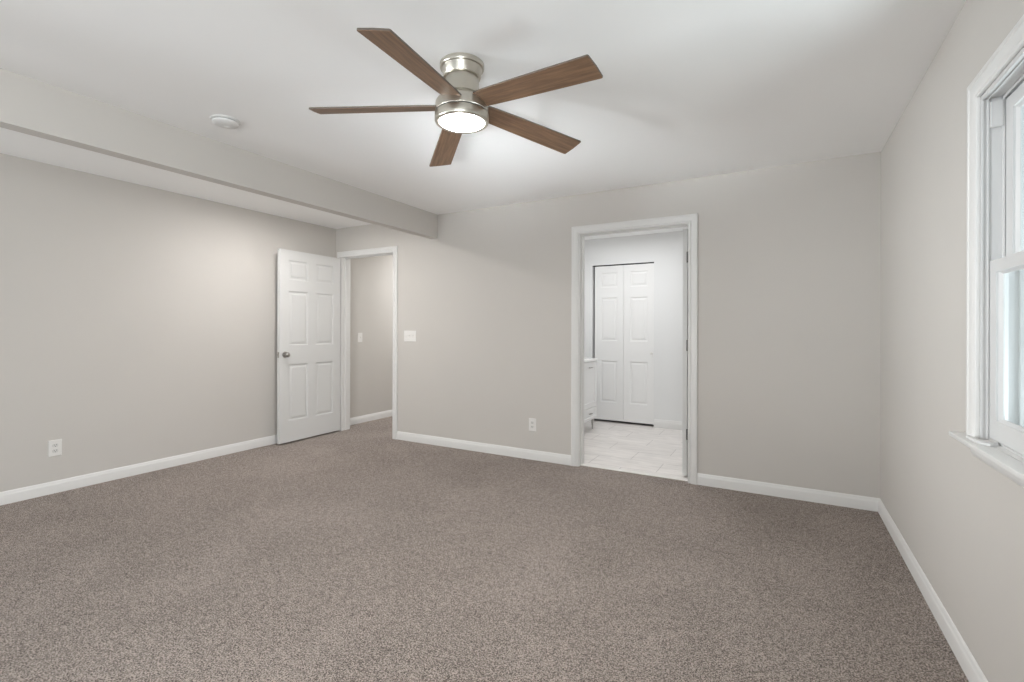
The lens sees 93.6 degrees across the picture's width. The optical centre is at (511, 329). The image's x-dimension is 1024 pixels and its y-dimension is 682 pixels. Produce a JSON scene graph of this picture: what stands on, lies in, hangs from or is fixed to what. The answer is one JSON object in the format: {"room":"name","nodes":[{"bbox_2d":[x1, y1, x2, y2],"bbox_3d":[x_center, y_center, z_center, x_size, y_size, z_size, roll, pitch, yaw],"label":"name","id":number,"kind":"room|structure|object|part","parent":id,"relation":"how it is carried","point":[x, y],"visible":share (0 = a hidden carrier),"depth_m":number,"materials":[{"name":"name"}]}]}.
{"room":"empty bedroom","nodes":[
{"label":"empty bedroom","id":0,"kind":"room"},
{"bbox_2d":[0,153,335,491],"bbox_3d":[-3.990,-0.001,2.664,0.120,2.440,7.364,0,0,29],"label":"wall","id":1,"kind":"structure","parent":0,"point":[138,323],"depth_m":3.97,"materials":[{"name":"beige paint"}]},
{"bbox_2d":[48,439,61,456],"bbox_3d":[-3.404,0.885,3.586,0.009,0.120,0.076,0,0,29],"label":"wall outlet","id":2,"kind":"object","parent":1,"relation":"attached to","point":[54,446],"visible":1,"depth_m":3.58,"materials":[{"name":"white plastic"}]},
{"bbox_2d":[0,435,276,505],"bbox_3d":[-3.911,1.174,2.676,0.013,0.090,7.264,0,0,29],"label":"baseboard","id":3,"kind":"structure","parent":1,"relation":"attached to","point":[29,492],"depth_m":3.95,"materials":[{"name":"white paint"}]},
{"bbox_2d":[350,255,392,417],"bbox_3d":[-1.654,0.005,6.987,0.120,2.440,2.212,0,0,29],"label":"wall","id":4,"kind":"structure","parent":0,"point":[371,278],"depth_m":6.44,"materials":[{"name":"beige paint"}]},
{"bbox_2d":[358,333,361,341],"bbox_3d":[-1.976,0.108,6.271,0.017,0.120,0.076,0,0,29],"label":"light switch","id":5,"kind":"object","parent":4,"relation":"attached to","point":[359,334],"visible":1,"depth_m":6.26,"materials":[{"name":"white plastic"}]},
{"bbox_2d":[350,409,392,424],"bbox_3d":[-1.599,1.180,6.954,0.013,0.090,2.212,0,0,29],"label":"baseboard","id":6,"kind":"structure","parent":4,"relation":"attached to","point":[365,418],"depth_m":6.43,"materials":[{"name":"white paint"}]},
{"bbox_2d":[0,0,965,239],"bbox_3d":[-0.932,-1.263,2.613,5.664,0.100,10.350,0,0,29],"label":"ceiling","id":7,"kind":"structure","parent":0,"point":[687,89],"depth_m":2.36,"materials":[{"name":"white paint"}]},
{"bbox_2d":[0,68,437,238],"bbox_3d":[-2.600,-1.093,1.948,0.093,0.249,7.264,0,0,29],"label":"beam","id":8,"kind":"structure","parent":7,"relation":"attached to","point":[29,106],"depth_m":2.90,"materials":[{"name":"beige paint"}]},
{"bbox_2d":[210,115,240,128],"bbox_3d":[-1.666,-1.200,2.799,0.156,0.029,0.156,0,0,29],"label":"smoke detector","id":9,"kind":"object","parent":7,"relation":"attached to","point":[223,121],"visible":1,"depth_m":2.77,"materials":[{"name":"white plastic"}]},
{"bbox_2d":[309,28,602,166],"bbox_3d":[-0.217,-1.075,2.171,1.310,0.270,1.317,0,0,29],"label":"ceiling fan","id":10,"kind":"object","parent":7,"relation":"hanging from","point":[460,108],"visible":1,"depth_m":2.11,"materials":[{"name":"brown wood"}]},
{"bbox_3d":[-0.626,-1.010,2.210,0.574,0.009,0.131,-1,15,1],"label":"blade","id":11,"kind":"part","parent":10,"relation":"part of","materials":[{"name":"brown wood"}]},
{"bbox_3d":[-0.359,-0.998,1.828,0.131,0.009,0.574,13,9,18],"label":"blade","id":12,"kind":"part","parent":10,"relation":"part of","materials":[{"name":"brown wood"}]},
{"bbox_3d":[-0.344,-0.998,2.581,0.131,0.009,0.574,-12,-1,-18],"label":"blade","id":13,"kind":"part","parent":10,"relation":"part of","materials":[{"name":"brown wood"}]},
{"bbox_3d":[0.096,-1.000,2.429,0.574,0.009,0.131,6,-15,-35],"label":"blade","id":14,"kind":"part","parent":10,"relation":"part of","materials":[{"name":"brown wood"}]},
{"bbox_3d":[0.087,-1.001,1.963,0.574,0.009,0.131,6,-9,37],"label":"blade","id":15,"kind":"part","parent":10,"relation":"part of","materials":[{"name":"brown wood"}]},
{"bbox_2d":[0,416,968,681],"bbox_3d":[-0.976,1.277,2.575,5.691,0.100,10.250,0,0,29],"label":"floor","id":16,"kind":"structure","parent":0,"point":[359,553],"depth_m":2.40,"materials":[{"name":"beige carpet"}]},
{"bbox_2d":[584,358,597,428],"bbox_3d":[0.611,0.795,5.624,0.504,0.872,1.004,0,0,29],"label":"bathroom vanity","id":17,"kind":"object","parent":16,"relation":"on","point":[590,364],"visible":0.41,"depth_m":5.77,"materials":[{"name":"white paint"}]},
{"bbox_3d":[0.918,1.016,5.731,0.019,0.141,0.482,0,0,29],"label":"drawer","id":18,"kind":"part","parent":17,"relation":"part of","materials":[{"name":"white paint"}]},
{"bbox_3d":[0.919,0.667,5.731,0.019,0.546,0.482,0,0,29],"label":"door","id":19,"kind":"part","parent":17,"relation":"part of","materials":[{"name":"white paint"}]},
{"bbox_2d":[584,358,597,362],"bbox_3d":[0.606,0.373,5.628,0.490,0.027,1.004,0,0,29],"label":"countertop","id":20,"kind":"structure","parent":17,"relation":"on","point":[585,359],"depth_m":5.75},
{"bbox_2d":[581,464,687,480],"bbox_3d":[1.037,1.239,4.144,0.927,0.026,0.050,0,0,29],"label":"threshold","id":21,"kind":"object","parent":16,"relation":"on","point":[588,465],"visible":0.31,"depth_m":4.12,"materials":[{"name":"stone"}]},
{"bbox_2d":[336,152,880,497],"bbox_3d":[0.186,0.010,4.622,5.664,2.440,0.125,0,0,29],"label":"wall","id":22,"kind":"structure","parent":0,"point":[789,256],"depth_m":3.75,"materials":[{"name":"beige paint"}]},
{"bbox_2d":[277,248,340,443],"bbox_3d":[-2.262,0.179,5.410,0.159,2.052,0.836,0,0,28],"label":"door","id":23,"kind":"structure","parent":22,"relation":"in","point":[308,291],"depth_m":5.36,"materials":[{"name":"white paint"}]},
{"bbox_3d":[-2.378,0.270,5.083,0.062,0.066,0.066,0,0,28],"label":"knob","id":24,"kind":"part","parent":23,"relation":"part of","materials":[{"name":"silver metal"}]},
{"bbox_2d":[337,246,397,438],"bbox_3d":[-1.667,0.148,5.644,0.956,2.155,0.144,0,0,29],"label":"door frame","id":25,"kind":"structure","parent":22,"relation":"attached to","point":[394,249],"depth_m":5.80,"materials":[{"name":"white paint"}]},
{"bbox_2d":[404,331,415,341],"bbox_3d":[-1.123,0.076,5.271,0.168,0.120,0.017,0,0,29],"label":"light switch","id":26,"kind":"object","parent":22,"relation":"attached to","point":[409,336],"visible":1,"depth_m":5.27,"materials":[{"name":"white plastic"}]},
{"bbox_2d":[397,431,570,465],"bbox_3d":[-0.372,1.184,4.852,2.081,0.090,0.013,0,0,29],"label":"baseboard","id":27,"kind":"structure","parent":22,"relation":"attached to","point":[543,456],"depth_m":4.77,"materials":[{"name":"white paint"}]},
{"bbox_2d":[529,418,535,430],"bbox_3d":[0.192,0.901,4.540,0.076,0.120,0.009,0,0,29],"label":"wall outlet","id":28,"kind":"object","parent":22,"relation":"attached to","point":[532,421],"visible":1,"depth_m":4.54,"materials":[{"name":"white plastic"}]},
{"bbox_2d":[571,213,697,484],"bbox_3d":[1.035,0.155,4.136,1.073,2.154,0.145,0,0,29],"label":"door frame","id":29,"kind":"structure","parent":22,"relation":"attached to","point":[692,219],"depth_m":4.17,"materials":[{"name":"white paint"}]},
{"bbox_2d":[682,229,687,475],"bbox_3d":[1.656,0.192,4.392,0.159,2.052,0.914,0,0,29],"label":"door","id":30,"kind":"structure","parent":22,"relation":"in","point":[685,231],"depth_m":4.00,"materials":[{"name":"white paint"}]},
{"bbox_2d":[697,473,879,511],"bbox_3d":[1.981,1.190,3.539,1.167,0.090,0.013,0,0,29],"label":"baseboard","id":31,"kind":"structure","parent":22,"relation":"attached to","point":[778,490],"depth_m":3.50,"materials":[{"name":"white paint"}]},
{"bbox_2d":[584,231,682,421],"bbox_3d":[1.737,0.014,6.148,2.200,2.440,0.100,0,0,29],"label":"wall","id":32,"kind":"structure","parent":0,"point":[665,250],"depth_m":6.02,"materials":[{"name":"white paint"}]},
{"bbox_2d":[593,262,653,423],"bbox_3d":[1.444,0.176,6.282,0.811,2.055,0.061,0,0,29],"label":"door","id":33,"kind":"structure","parent":32,"relation":"in","point":[624,293],"depth_m":6.26,"materials":[{"name":"white paint"}]},
{"bbox_2d":[654,419,681,429],"bbox_3d":[2.174,1.184,5.838,0.890,0.104,0.013,0,0,29],"label":"baseboard","id":34,"kind":"structure","parent":32,"relation":"attached to","point":[667,424],"depth_m":5.97,"materials":[{"name":"white paint"}]},
{"bbox_2d":[880,0,1023,681],"bbox_3d":[0.746,0.012,0.021,0.100,2.440,7.364,0,0,29],"label":"wall","id":35,"kind":"structure","parent":0,"point":[961,519],"depth_m":1.99,"materials":[{"name":"beige paint"}]},
{"bbox_2d":[878,499,987,681],"bbox_3d":[0.718,1.187,0.092,0.013,0.090,7.264,0,0,29],"label":"baseboard","id":36,"kind":"structure","parent":35,"relation":"attached to","point":[970,667],"depth_m":2.04,"materials":[{"name":"white paint"}]},
{"bbox_2d":[949,14,1023,487],"bbox_3d":[1.429,-0.208,1.221,0.225,1.296,1.135,0,0,29],"label":"window","id":37,"kind":"structure","parent":35,"relation":"in","point":[995,122],"depth_m":1.60,"materials":[{"name":"white paint"}]},
{"bbox_2d":[966,435,998,446],"bbox_3d":[1.542,0.367,1.590,0.051,0.010,0.132,0,0,6],"label":"strip","id":38,"kind":"object","parent":37,"relation":"on","point":[993,444],"visible":1,"depth_m":1.55,"materials":[{"name":"white plastic"}]},
{"bbox_3d":[1.372,-0.243,1.264,0.020,1.228,0.998,0,0,29],"label":"casing","id":39,"kind":"part","parent":37,"relation":"part of","materials":[{"name":"white paint"}]},
{"bbox_3d":[1.457,-0.201,1.218,0.174,1.179,0.864,0,0,29],"label":"frame","id":40,"kind":"part","parent":37,"relation":"part of","materials":[{"name":"white plastic"}]},
{"bbox_3d":[1.414,0.068,1.242,0.030,0.593,0.852,0,0,29],"label":"sash","id":41,"kind":"part","parent":37,"relation":"part of","materials":[{"name":"white plastic"}]},
{"bbox_3d":[1.448,-0.479,1.224,0.030,0.569,0.852,0,0,29],"label":"sash","id":42,"kind":"part","parent":37,"relation":"part of","materials":[{"name":"white plastic"}]}
]}

